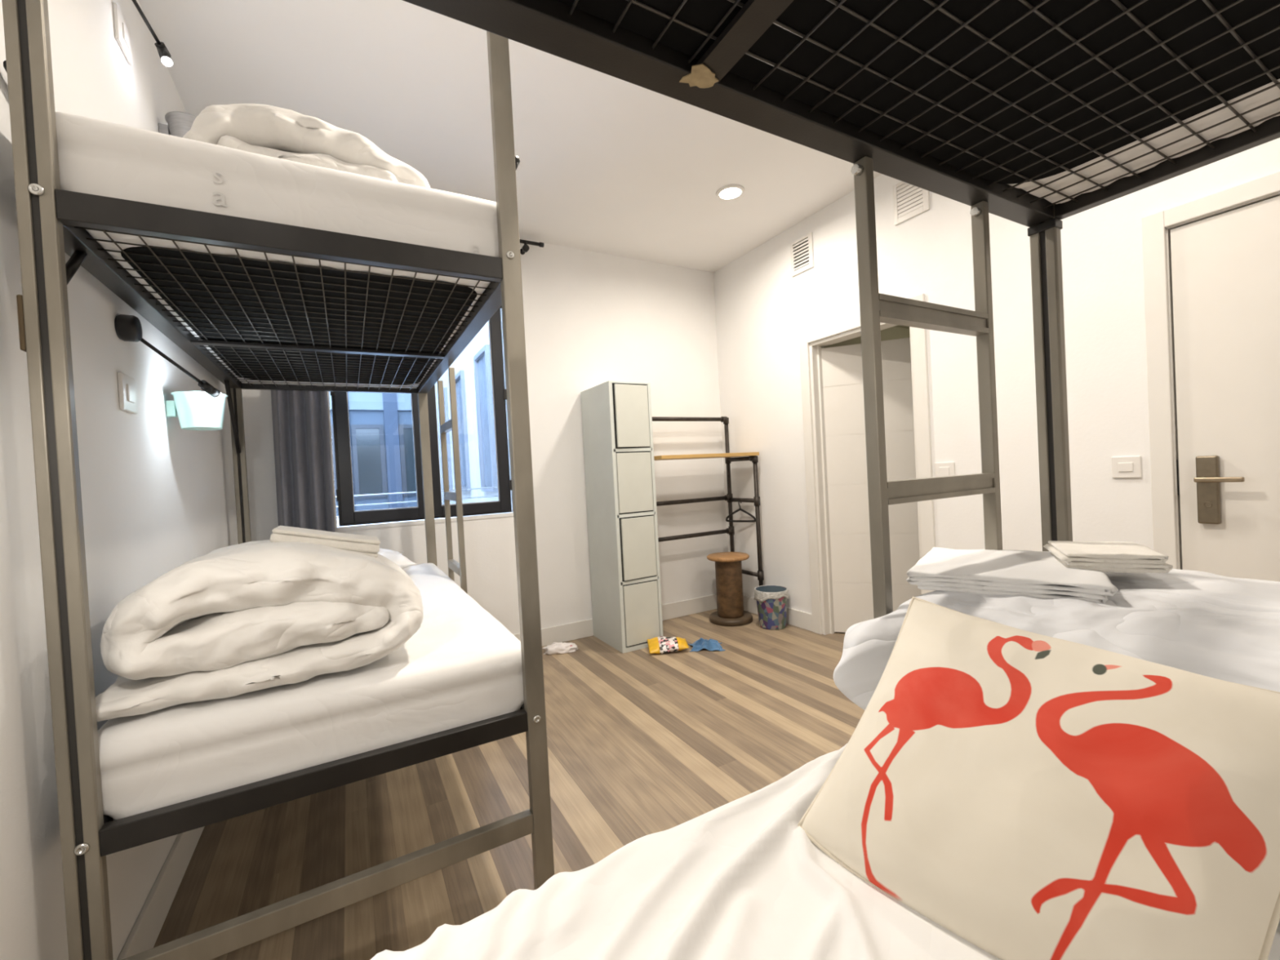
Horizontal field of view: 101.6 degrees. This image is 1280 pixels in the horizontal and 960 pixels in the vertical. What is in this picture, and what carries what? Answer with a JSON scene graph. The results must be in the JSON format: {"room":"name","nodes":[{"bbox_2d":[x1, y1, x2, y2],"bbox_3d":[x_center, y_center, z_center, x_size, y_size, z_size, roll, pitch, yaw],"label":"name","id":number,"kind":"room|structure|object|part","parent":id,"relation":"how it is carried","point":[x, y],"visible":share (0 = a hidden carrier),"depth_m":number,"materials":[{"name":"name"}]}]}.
{"room":"dormitory","nodes":[
{"label":"dormitory","id":0,"kind":"room"},
{"bbox_2d":[0,0,238,959],"bbox_3d":[-0.935,-0.199,0.459,0.100,2.880,5.710,-3,1,-29],"label":"wall","id":1,"kind":"structure","parent":0,"point":[158,495],"depth_m":1.26,"materials":[{"name":"paint"}]},
{"bbox_2d":[3,60,6,71],"bbox_3d":[-1.208,-0.744,1.031,0.040,0.092,0.134,-3,1,-29],"label":"reading lamp","id":2,"kind":"object","parent":1,"relation":"attached to","point":[4,61],"visible":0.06,"depth_m":0.97,"materials":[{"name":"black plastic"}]},
{"bbox_2d":[112,2,132,65],"bbox_3d":[-1.575,-1.357,1.593,0.014,0.105,0.115,-3,1,-29],"label":"wall switch","id":3,"kind":"object","parent":1,"relation":"attached to","point":[122,32],"visible":1,"depth_m":1.57,"materials":[{"name":"plastic"}]},
{"bbox_2d":[117,372,137,413],"bbox_3d":[-1.436,-0.242,1.466,0.014,0.102,0.105,-3,1,-29],"label":"wall switch","id":4,"kind":"object","parent":1,"relation":"attached to","point":[126,384],"visible":1,"depth_m":1.45,"materials":[{"name":"plastic"}]},
{"bbox_2d":[132,0,173,66],"bbox_3d":[-1.518,-1.423,1.575,0.061,0.200,0.245,-3,1,-7],"label":"reading lamp","id":5,"kind":"object","parent":1,"relation":"attached to","point":[165,55],"visible":1,"depth_m":1.65,"materials":[{"name":"black metal"}]},
{"bbox_3d":[-1.524,-1.429,1.594,0.010,0.102,0.161,-3,1,-7],"label":"arm","id":6,"kind":"part","parent":5,"relation":"part of","materials":[{"name":"black plastic"}]},
{"bbox_2d":[116,826,204,959],"bbox_3d":[-0.806,1.173,0.493,0.014,0.125,5.476,-3,1,-29],"label":"baseboard","id":7,"kind":"structure","parent":1,"relation":"attached to","point":[143,936],"depth_m":1.47,"materials":[{"name":"paint"}]},
{"bbox_2d":[114,314,221,397],"bbox_3d":[-1.438,-0.368,1.597,0.062,0.186,0.352,-3,1,-5],"label":"reading lamp","id":8,"kind":"object","parent":1,"relation":"attached to","point":[127,327],"visible":1,"depth_m":1.46,"materials":[{"name":"black metal"}]},
{"bbox_3d":[-1.432,-0.361,1.599,0.010,0.114,0.233,-3,1,0],"label":"arm","id":9,"kind":"part","parent":8,"relation":"part of","materials":[{"name":"black plastic"}]},
{"bbox_2d":[158,111,196,137],"bbox_3d":[-1.673,-1.262,1.946,0.142,0.125,0.142,-3,1,16],"label":"bucket","id":10,"kind":"object","parent":1,"relation":"attached to","point":[180,123],"visible":0.19,"depth_m":1.89,"materials":[{"name":"metal"}]},
{"bbox_2d":[165,391,227,430],"bbox_3d":[-1.552,-0.241,1.845,0.153,0.122,0.153,-3,1,16],"label":"bucket","id":11,"kind":"object","parent":1,"relation":"attached to","point":[195,410],"visible":0.98,"depth_m":1.80,"materials":[{"name":"white plastic"}]},
{"bbox_2d":[241,238,727,634],"bbox_3d":[-0.736,-0.260,3.775,3.490,2.880,0.120,-3,1,-29],"label":"wall","id":12,"kind":"structure","parent":0,"point":[592,319],"depth_m":3.87,"materials":[{"name":"paint"}]},
{"bbox_2d":[330,305,513,531],"bbox_3d":[-1.393,-0.525,3.381,1.070,1.607,0.081,-3,1,-29],"label":"window","id":13,"kind":"structure","parent":12,"relation":"in","point":[348,516],"depth_m":3.37,"materials":[{"name":"black metal"}]},
{"bbox_3d":[-1.620,-0.524,3.254,0.500,1.555,0.052,-3,1,-29],"label":"sash","id":14,"kind":"part","parent":13,"relation":"part of","materials":[{"name":"black metal"}]},
{"bbox_3d":[-1.338,0.266,3.370,1.070,0.022,0.026,-3,1,-29],"label":"sill","id":15,"kind":"part","parent":13,"relation":"part of","materials":[{"name":"white paint"}]},
{"bbox_3d":[-1.175,-0.551,3.503,0.518,1.555,0.052,-3,1,-29],"label":"sash","id":16,"kind":"part","parent":13,"relation":"part of","materials":[{"name":"black metal"}]},
{"bbox_2d":[519,239,544,254],"bbox_3d":[-1.471,-1.577,3.258,1.785,0.081,0.096,-3,1,-29],"label":"curtain rod","id":17,"kind":"object","parent":12,"relation":"attached to","point":[525,248],"visible":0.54,"depth_m":3.61,"materials":[{"name":"black metal"}]},
{"bbox_2d":[271,390,335,532],"bbox_3d":[-1.902,-0.177,2.938,0.286,2.740,0.079,-3,1,-29],"label":"curtain","id":18,"kind":"object","parent":17,"relation":"hanging from","point":[300,419],"visible":0.23,"depth_m":2.94,"materials":[{"name":"grey fabric"}]},
{"bbox_3d":[-1.466,-1.602,3.224,1.762,0.023,0.024,-3,1,-29],"label":"rod","id":19,"kind":"part","parent":17,"relation":"part of","materials":[{"name":"black plastic"}]},
{"bbox_2d":[513,594,717,646],"bbox_3d":[-0.684,1.118,3.708,3.370,0.125,0.014,-3,1,-29],"label":"baseboard","id":20,"kind":"structure","parent":12,"relation":"attached to","point":[583,628],"depth_m":3.88,"materials":[{"name":"paint"}]},
{"bbox_2d":[153,608,864,959],"bbox_3d":[1.405,1.143,1.682,5.230,0.080,5.590,-3,1,-29],"label":"floor","id":21,"kind":"structure","parent":0,"point":[642,743],"depth_m":2.00,"materials":[{"name":"brown wood"}]},
{"bbox_2d":[1,0,554,959],"bbox_3d":[-1.147,0.004,2.002,0.954,2.450,1.926,-3,1,-29],"label":"bunk bed","id":22,"kind":"object","parent":21,"relation":"on","point":[52,221],"visible":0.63,"depth_m":1.12,"materials":[{"name":"metal"}]},
{"bbox_3d":[-1.073,0.016,0.964,0.050,2.450,0.030,-3,1,-29],"label":"post","id":23,"kind":"part","parent":22,"relation":"part of","materials":[{"name":"metal"}]},
{"bbox_3d":[-1.500,0.693,1.799,0.050,0.050,1.860,-3,1,-29],"label":"rail","id":24,"kind":"part","parent":22,"relation":"part of","materials":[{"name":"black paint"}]},
{"bbox_3d":[-1.561,-0.494,1.780,0.050,0.055,1.860,-3,1,-29],"label":"rail","id":25,"kind":"part","parent":22,"relation":"part of","materials":[{"name":"black metal"}]},
{"bbox_3d":[-1.996,0.038,2.613,0.050,2.450,0.030,-3,1,-29],"label":"post","id":26,"kind":"part","parent":22,"relation":"part of","materials":[{"name":"metal"}]},
{"bbox_2d":[55,111,498,389],"bbox_3d":[-1.188,-0.618,1.992,0.907,0.219,1.867,-3,1,-29],"label":"mattress","id":27,"kind":"object","parent":22,"relation":"on","point":[95,157],"visible":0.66,"depth_m":1.26,"materials":[{"name":"fabric"}]},
{"bbox_2d":[213,170,222,183],"bbox_3d":[-0.884,-0.634,1.093,0.017,0.026,0.001,-3,1,-29],"label":"print","id":28,"kind":"object","parent":27,"relation":"on","point":[217,175],"depth_m":1.09},
{"bbox_2d":[213,191,227,206],"bbox_3d":[-0.881,-0.589,1.094,0.024,0.029,0.001,-3,1,-29],"label":"print","id":29,"kind":"object","parent":27,"relation":"attached to","point":[220,198],"depth_m":1.10},
{"bbox_2d":[182,103,431,188],"bbox_3d":[-0.929,-0.824,1.526,0.542,0.209,0.599,-3,1,-29],"label":"duvet","id":30,"kind":"object","parent":27,"relation":"on","point":[266,130],"visible":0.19,"depth_m":1.27,"materials":[{"name":"white fabric"}]},
{"bbox_2d":[472,245,480,254],"bbox_3d":[-0.422,-0.594,1.351,0.019,0.023,0.001,-3,1,-29],"label":"print","id":31,"kind":"object","parent":27,"relation":"attached to","point":[476,249],"depth_m":1.35},
{"bbox_3d":[-0.722,-0.529,1.169,0.820,0.055,0.028,-3,1,-29],"label":"rail","id":32,"kind":"part","parent":22,"relation":"part of","materials":[{"name":"black metal"}]},
{"bbox_2d":[97,563,524,820],"bbox_3d":[-1.126,0.575,2.010,0.909,0.203,1.867,-3,1,-29],"label":"mattress","id":33,"kind":"object","parent":22,"relation":"on","point":[462,666],"visible":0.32,"depth_m":1.19,"materials":[{"name":"fabric"}]},
{"bbox_2d":[95,539,422,721],"bbox_3d":[-0.919,0.318,1.346,0.639,0.326,0.474,-3,1,-29],"label":"duvet","id":34,"kind":"object","parent":33,"relation":"on","point":[233,620],"visible":0.96,"depth_m":1.15,"materials":[{"name":"white fabric"}]},
{"bbox_2d":[269,525,380,557],"bbox_3d":[-0.876,0.173,1.466,0.257,0.106,0.160,-3,1,-29],"label":"towel","id":35,"kind":"object","parent":34,"relation":"on","point":[366,544],"visible":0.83,"depth_m":1.42,"materials":[{"name":"white fabric"}]},
{"bbox_2d":[377,548,417,568],"bbox_3d":[-1.468,0.416,2.536,0.695,0.135,0.470,-3,1,-29],"label":"pillow","id":36,"kind":"object","parent":33,"relation":"on","point":[397,557],"visible":0.12,"depth_m":2.56,"materials":[{"name":"white fabric"}]},
{"bbox_3d":[-0.660,0.659,1.187,0.820,0.050,0.028,-3,1,-29],"label":"rail","id":37,"kind":"part","parent":22,"relation":"part of","materials":[{"name":"black metal"}]},
{"bbox_3d":[-1.643,-0.506,2.816,0.820,0.055,0.028,-3,1,-29],"label":"rail","id":38,"kind":"part","parent":22,"relation":"part of","materials":[{"name":"black metal"}]},
{"bbox_3d":[-1.238,-0.007,3.038,0.050,2.450,0.030,-3,1,-29],"label":"post","id":39,"kind":"part","parent":22,"relation":"part of","materials":[{"name":"metal"}]},
{"bbox_3d":[-0.803,-0.540,2.205,0.050,0.055,1.860,-3,1,-29],"label":"rail","id":40,"kind":"part","parent":22,"relation":"part of","materials":[{"name":"black metal"}]},
{"bbox_3d":[-0.315,-0.030,1.388,0.050,2.450,0.030,-3,1,-29],"label":"post","id":41,"kind":"part","parent":22,"relation":"part of","materials":[{"name":"metal"}]},
{"bbox_2d":[542,642,577,654],"bbox_3d":[-0.548,1.142,3.574,0.240,0.066,0.121,-3,1,0],"label":"tissue","id":42,"kind":"object","parent":21,"relation":"on","point":[556,647],"visible":1,"depth_m":3.54,"materials":[{"name":"white paper"}]},
{"bbox_2d":[580,380,662,653],"bbox_3d":[-0.134,0.244,3.737,0.320,1.812,0.491,-3,1,-29],"label":"locker","id":43,"kind":"object","parent":21,"relation":"on","point":[617,417],"visible":0.95,"depth_m":3.56,"materials":[{"name":"white metal"}]},
{"bbox_3d":[-0.051,-0.434,3.527,0.254,0.419,0.014,-4,1,-32],"label":"door","id":44,"kind":"part","parent":43,"relation":"part of","materials":[{"name":"paint"}]},
{"bbox_3d":[-0.035,0.015,3.537,0.262,0.401,0.014,-3,1,-30],"label":"door","id":45,"kind":"part","parent":43,"relation":"part of","materials":[{"name":"paint"}]},
{"bbox_3d":[-0.006,0.459,3.542,0.256,0.411,0.014,-4,1,-32],"label":"door","id":46,"kind":"part","parent":43,"relation":"part of","materials":[{"name":"paint"}]},
{"bbox_3d":[0.012,0.905,3.551,0.261,0.403,0.014,-3,1,-30],"label":"door","id":47,"kind":"part","parent":43,"relation":"part of","materials":[{"name":"paint"}]},
{"bbox_2d":[647,635,688,653],"bbox_3d":[0.185,1.096,3.486,0.260,0.083,0.160,-3,1,-4],"label":"snack bag","id":48,"kind":"object","parent":21,"relation":"on","point":[662,644],"visible":1,"depth_m":3.44,"materials":[{"name":"yellow plastic"}]},
{"bbox_3d":[0.185,1.096,3.486,0.124,0.083,0.160,-3,1,-4],"label":"printed panel","id":49,"kind":"part","parent":48,"relation":"part of","materials":[{"name":"multicoloured plastic"}]},
{"bbox_2d":[688,637,725,651],"bbox_3d":[0.442,1.093,3.499,0.244,0.061,0.162,-3,1,2],"label":"cleaning cloth","id":50,"kind":"object","parent":21,"relation":"on","point":[710,645],"visible":1,"depth_m":3.46,"materials":[{"name":"blue fabric"}]},
{"bbox_2d":[652,416,764,586],"bbox_3d":[0.469,0.303,4.002,0.894,1.623,0.384,-3,1,-29],"label":"shelf","id":51,"kind":"object","parent":21,"relation":"on","point":[752,456],"visible":0.68,"depth_m":4.09,"materials":[{"name":"black metal"}]},
{"bbox_3d":[0.372,-0.484,4.151,0.792,0.046,0.047,-3,1,-29],"label":"rail","id":52,"kind":"part","parent":51,"relation":"part of","materials":[{"name":"black metal"}]},
{"bbox_3d":[0.406,0.167,4.161,0.792,0.046,0.047,-3,1,-29],"label":"rail","id":53,"kind":"part","parent":51,"relation":"part of","materials":[{"name":"black metal"}]},
{"bbox_3d":[0.420,0.443,4.165,0.792,0.046,0.047,-3,1,-29],"label":"rail","id":54,"kind":"part","parent":51,"relation":"part of","materials":[{"name":"black metal"}]},
{"bbox_2d":[725,500,755,522],"bbox_3d":[0.815,0.251,4.246,0.266,0.187,0.051,-2,1,42],"label":"clothes hanger","id":55,"kind":"object","parent":51,"relation":"hanging from","point":[740,508],"visible":0.94,"depth_m":4.24,"materials":[{"name":"black plastic"}]},
{"bbox_3d":[0.831,0.163,4.210,0.033,0.033,0.330,-3,1,-29],"label":"hanging rail","id":56,"kind":"part","parent":51,"relation":"part of","materials":[{"name":"black metal"}]},
{"bbox_2d":[706,551,752,626],"bbox_3d":[0.702,0.845,4.094,0.336,0.514,0.336,-3,1,-29],"label":"stool","id":57,"kind":"object","parent":21,"relation":"on","point":[728,566],"visible":1,"depth_m":4.00,"materials":[{"name":"brown wood"}]},
{"bbox_2d":[754,585,789,630],"bbox_3d":[0.983,0.949,3.889,0.256,0.283,0.256,-3,1,-29],"label":"waste bin","id":58,"kind":"object","parent":21,"relation":"on","point":[771,600],"visible":1,"depth_m":3.80,"materials":[{"name":"multicoloured plastic"}]},
{"bbox_2d":[402,0,1279,618],"bbox_3d":[0.335,-0.048,0.372,1.932,2.450,0.902,-3,1,-29],"label":"bunk bed","id":59,"kind":"object","parent":21,"relation":"on","point":[556,28],"visible":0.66,"depth_m":0.90,"materials":[{"name":"metal"}]},
{"bbox_3d":[0.100,-0.565,0.734,1.870,0.055,0.050,-3,1,-29],"label":"rail","id":60,"kind":"part","parent":59,"relation":"part of","materials":[{"name":"black metal"}]},
{"bbox_2d":[370,743,1279,959],"bbox_3d":[0.367,0.511,0.394,1.858,0.225,0.828,-3,1,-29],"label":"sheet","id":61,"kind":"object","parent":59,"relation":"on","point":[739,879],"visible":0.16,"depth_m":0.53,"materials":[{"name":"fabric"}]},
{"bbox_2d":[797,596,1279,959],"bbox_3d":[0.394,0.305,0.560,0.315,0.238,0.412,-3,1,-29],"label":"cushion","id":62,"kind":"object","parent":61,"relation":"on","point":[1028,795],"visible":1,"depth_m":0.48,"materials":[{"name":"fabric"}]},
{"bbox_2d":[833,568,1279,710],"bbox_3d":[0.825,0.278,0.692,0.740,0.216,0.892,-3,1,-29],"label":"duvet","id":63,"kind":"object","parent":61,"relation":"on","point":[1227,628],"visible":0.36,"depth_m":0.73,"materials":[{"name":"white fabric"}]},
{"bbox_2d":[906,546,1118,603],"bbox_3d":[0.676,0.167,0.967,0.282,0.036,0.300,-2,1,37],"label":"sheet","id":64,"kind":"object","parent":63,"relation":"on","point":[1037,574],"visible":0.89,"depth_m":0.88,"materials":[{"name":"white fabric"}]},
{"bbox_2d":[1043,540,1173,573],"bbox_3d":[0.830,0.136,0.940,0.144,0.033,0.160,-2,1,29],"label":"towel","id":65,"kind":"object","parent":64,"relation":"on","point":[1116,557],"visible":0.98,"depth_m":0.89,"materials":[{"name":"white fabric"}]},
{"bbox_2d":[556,0,1279,204],"bbox_3d":[0.311,-0.674,0.367,1.858,0.225,0.807,-3,1,-29],"label":"mattress","id":66,"kind":"object","parent":59,"relation":"on","point":[801,15],"visible":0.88,"depth_m":0.73,"materials":[{"name":"fabric"}]},
{"bbox_3d":[0.955,-0.093,1.206,0.030,2.450,0.050,-3,1,-29],"label":"post","id":67,"kind":"part","parent":59,"relation":"part of","materials":[{"name":"metal"}]},
{"bbox_3d":[1.134,-0.620,0.826,0.028,0.055,0.800,-3,1,-29],"label":"rail","id":68,"kind":"part","parent":59,"relation":"part of","materials":[{"name":"black metal"}]},
{"bbox_2d":[138,0,881,272],"bbox_3d":[0.508,-1.779,1.288,3.590,0.100,5.710,-3,1,-29],"label":"ceiling","id":69,"kind":"structure","parent":0,"point":[610,165],"depth_m":2.47,"materials":[{"name":"paint"}]},
{"bbox_2d":[715,184,744,200],"bbox_3d":[0.552,-1.754,3.190,0.172,0.011,0.172,-3,1,-29],"label":"recessed light","id":70,"kind":"object","parent":69,"relation":"in","point":[731,192],"visible":1,"depth_m":3.18,"materials":[{"name":"plastic"}]},
{"bbox_2d":[719,187,741,199],"bbox_3d":[0.552,-1.754,3.190,0.133,0.007,0.133,-3,1,-29],"label":"diffuser","id":71,"kind":"object","parent":70,"relation":"attached to","point":[724,193],"depth_m":3.19,"materials":[{"name":"white plastic"}]},
{"bbox_2d":[823,324,910,348],"bbox_3d":[2.292,-0.175,3.634,1.640,2.400,1.900,-3,1,-29],"label":"wall","id":72,"kind":"structure","parent":0,"point":[899,331],"depth_m":4.32,"materials":[{"name":"paint"}]},
{"bbox_2d":[713,137,1279,631],"bbox_3d":[2.101,-0.383,2.149,0.120,2.880,5.490,-3,1,-29],"label":"wall","id":73,"kind":"structure","parent":0,"point":[762,310],"depth_m":2.72,"materials":[{"name":"paint"}]},
{"bbox_2d":[742,595,813,631],"bbox_3d":[2.118,0.996,2.132,0.014,0.125,5.476,-3,1,-29],"label":"baseboard","id":74,"kind":"structure","parent":73,"relation":"attached to","point":[797,618],"depth_m":3.87,"materials":[{"name":"paint"}]},
{"bbox_2d":[790,231,813,276],"bbox_3d":[1.125,-1.564,3.628,0.012,0.235,0.195,-3,1,-29],"label":"air vent","id":75,"kind":"object","parent":73,"relation":"in","point":[802,252],"visible":1,"depth_m":3.62,"materials":[{"name":"plastic"}]},
{"bbox_2d":[799,293,936,635],"bbox_3d":[1.643,0.009,3.434,0.570,2.105,0.910,-3,1,-29],"label":"door","id":76,"kind":"structure","parent":73,"relation":"in","point":[835,374],"depth_m":3.57,"materials":[{"name":"paint"}]},
{"bbox_2d":[893,181,929,225],"bbox_3d":[1.518,-1.583,2.925,0.012,0.225,0.205,-3,1,-29],"label":"air vent","id":77,"kind":"object","parent":73,"relation":"in","point":[909,201],"visible":0.79,"depth_m":2.94,"materials":[{"name":"plastic"}]},
{"bbox_2d":[934,462,955,476],"bbox_3d":[1.658,-0.044,2.839,0.014,0.103,0.105,-3,1,-29],"label":"wall switch","id":78,"kind":"object","parent":73,"relation":"attached to","point":[945,468],"visible":0.64,"depth_m":2.83,"materials":[{"name":"plastic"}]},
{"bbox_2d":[1111,455,1142,478],"bbox_3d":[2.028,-0.054,2.178,0.014,0.090,0.095,-3,1,-29],"label":"wall switch","id":79,"kind":"object","parent":73,"relation":"attached to","point":[1122,466],"visible":1,"depth_m":2.17,"materials":[{"name":"plastic"}]},
{"bbox_2d":[1141,171,1279,582],"bbox_3d":[2.344,-0.003,1.684,0.192,2.111,1.012,-3,1,-29],"label":"door","id":80,"kind":"structure","parent":73,"relation":"in","point":[1222,268],"depth_m":1.95,"materials":[{"name":"paint"}]},
{"bbox_3d":[2.147,0.037,1.972,0.026,0.257,0.059,-3,1,-29],"label":"card lock plate","id":81,"kind":"part","parent":80,"relation":"part of","materials":[{"name":"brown metal"}]},
{"bbox_3d":[2.132,-0.002,1.918,0.052,0.019,0.126,-3,1,-29],"label":"lever handle","id":82,"kind":"part","parent":80,"relation":"part of","materials":[{"name":"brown metal"}]},
{"label":"outside","id":83,"kind":"structure","parent":0,"visible":0},
{"bbox_2d":[337,516,456,527],"bbox_3d":[-3.514,0.685,7.370,7.000,0.070,8.890,-3,1,-29],"label":"floor","id":84,"kind":"structure","parent":83,"point":[338,525],"depth_m":8.08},
{"bbox_2d":[328,391,417,515],"bbox_3d":[-4.430,-2.088,6.861,5.200,5.580,8.750,-3,1,-29],"label":"building","id":85,"kind":"structure","parent":84,"relation":"on","point":[380,424],"depth_m":10.73,"materials":[{"name":"blue stone"}]},
{"bbox_3d":[-5.526,-0.377,10.659,0.420,1.340,0.014,-3,1,-29],"label":"pane","id":86,"kind":"part","parent":85,"relation":"part of","materials":[{"name":"glass"}]},
{"bbox_3d":[-4.837,-0.419,11.045,0.260,1.340,0.014,-3,1,-29],"label":"pane","id":87,"kind":"part","parent":85,"relation":"part of","materials":[{"name":"glass"}]},
{"bbox_2d":[335,486,497,517],"bbox_3d":[-1.658,0.341,3.594,2.585,0.540,0.024,-3,1,-29],"label":"balcony railing","id":88,"kind":"object","parent":84,"relation":"on","point":[495,486],"visible":0.11,"depth_m":3.60,"materials":[{"name":"metal"}]},
{"bbox_2d":[435,321,510,516],"bbox_3d":[-2.326,-2.212,7.753,0.650,5.580,8.250,-3,1,-29],"label":"building","id":89,"kind":"structure","parent":84,"relation":"on","point":[472,366],"depth_m":7.40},
{"bbox_3d":[-2.751,-0.733,8.097,0.014,1.680,0.580,-3,1,-29],"label":"pane","id":90,"kind":"part","parent":89,"relation":"part of","materials":[{"name":"glass"}]},
{"bbox_3d":[-1.970,-0.752,6.701,0.014,1.680,0.580,-3,1,-29],"label":"pane","id":91,"kind":"part","parent":89,"relation":"part of","materials":[{"name":"glass"}]}
]}

